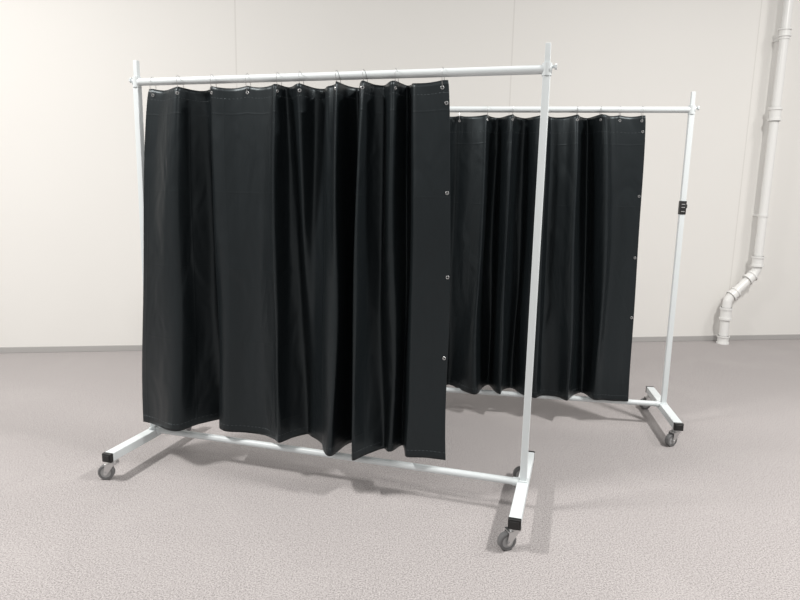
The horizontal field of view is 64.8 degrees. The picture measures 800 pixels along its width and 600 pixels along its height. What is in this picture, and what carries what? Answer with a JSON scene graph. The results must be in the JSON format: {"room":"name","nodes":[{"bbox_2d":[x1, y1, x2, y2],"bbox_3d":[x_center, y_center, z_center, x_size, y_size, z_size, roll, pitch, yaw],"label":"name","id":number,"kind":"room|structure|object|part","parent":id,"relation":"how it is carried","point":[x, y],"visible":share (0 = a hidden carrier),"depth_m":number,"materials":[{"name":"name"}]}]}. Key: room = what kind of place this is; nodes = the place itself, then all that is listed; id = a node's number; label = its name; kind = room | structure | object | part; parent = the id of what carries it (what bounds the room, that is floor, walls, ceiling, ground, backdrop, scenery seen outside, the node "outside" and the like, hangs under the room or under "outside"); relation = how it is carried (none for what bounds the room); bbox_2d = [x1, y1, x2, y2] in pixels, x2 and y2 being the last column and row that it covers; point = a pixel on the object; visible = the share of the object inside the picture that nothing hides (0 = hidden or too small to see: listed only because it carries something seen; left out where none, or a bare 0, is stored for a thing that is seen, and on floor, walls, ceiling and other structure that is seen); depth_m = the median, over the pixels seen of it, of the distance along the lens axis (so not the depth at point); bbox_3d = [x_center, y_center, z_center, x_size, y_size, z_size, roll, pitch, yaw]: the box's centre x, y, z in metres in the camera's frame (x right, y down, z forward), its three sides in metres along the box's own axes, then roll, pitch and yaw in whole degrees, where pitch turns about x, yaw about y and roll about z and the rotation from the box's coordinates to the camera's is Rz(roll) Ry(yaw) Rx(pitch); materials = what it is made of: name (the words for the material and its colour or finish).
{"room":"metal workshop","nodes":[
{"label":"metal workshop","id":0,"kind":"room"},
{"bbox_2d":[0,339,799,599],"bbox_3d":[-0.023,1.103,2.224,30.000,0.100,24.000,1,10,0],"label":"floor","id":1,"kind":"structure","parent":0,"point":[613,511],"depth_m":2.92,"materials":[{"name":"grey concrete"}]},
{"bbox_2d":[98,43,556,550],"bbox_3d":[-0.375,-0.099,2.941,2.045,2.005,0.720,4,10,16],"label":"rack","id":2,"kind":"object","parent":1,"relation":"on","point":[506,540],"visible":0.84,"depth_m":2.80,"materials":[{"name":"white metal"}]},
{"bbox_3d":[-1.287,-0.232,3.187,0.040,1.865,0.040,4,10,16],"label":"post","id":3,"kind":"part","parent":2,"relation":"part of","materials":[{"name":"white metal"}]},
{"bbox_2d":[142,67,450,460],"bbox_3d":[-0.550,-0.163,2.949,1.610,1.732,0.251,4,10,16],"label":"curtain","id":4,"kind":"object","parent":2,"relation":"hanging from","point":[297,238],"visible":1,"depth_m":2.92,"materials":[{"name":"black fabric"}]},
{"bbox_3d":[0.570,-0.101,2.661,0.040,1.865,0.040,4,10,16],"label":"post","id":5,"kind":"part","parent":2,"relation":"part of","materials":[{"name":"white metal"}]},
{"bbox_2d":[446,92,699,446],"bbox_3d":[0.683,-0.247,3.912,2.045,2.005,0.720,3,10,8],"label":"rack","id":6,"kind":"object","parent":1,"relation":"on","point":[653,398],"visible":0.51,"depth_m":3.75,"materials":[{"name":"white metal"}]},
{"bbox_2d":[447,106,645,400],"bbox_3d":[0.661,-0.283,3.909,1.584,1.777,0.199,3,10,11],"label":"curtain","id":7,"kind":"object","parent":6,"relation":"hanging from","point":[594,166],"visible":0.79,"depth_m":3.86,"materials":[{"name":"black fabric"}]},
{"bbox_3d":[1.656,-0.270,3.756,0.040,1.865,0.040,3,10,8],"label":"post","id":8,"kind":"part","parent":6,"relation":"part of","materials":[{"name":"white metal"}]},
{"bbox_2d":[0,0,799,346],"bbox_3d":[0.972,-2.554,5.538,26.000,6.000,0.202,0,10,-9],"label":"wall","id":9,"kind":"structure","parent":0,"point":[71,259],"depth_m":5.38,"materials":[{"name":"paint"}]},
{"bbox_2d":[0,334,799,352],"bbox_3d":[0.927,0.394,5.948,26.000,0.050,0.012,0,10,-9],"label":"baseboard","id":10,"kind":"structure","parent":9,"relation":"attached to","point":[781,336],"depth_m":5.44,"materials":[{"name":"grey plastic"}]},
{"bbox_2d":[716,0,793,344],"bbox_3d":[3.355,-2.535,5.717,0.392,6.000,0.188,0,10,-9],"label":"drain pipe","id":11,"kind":"object","parent":9,"relation":"attached to","point":[775,111],"visible":1,"depth_m":5.92,"materials":[{"name":"white plastic"}]}
]}

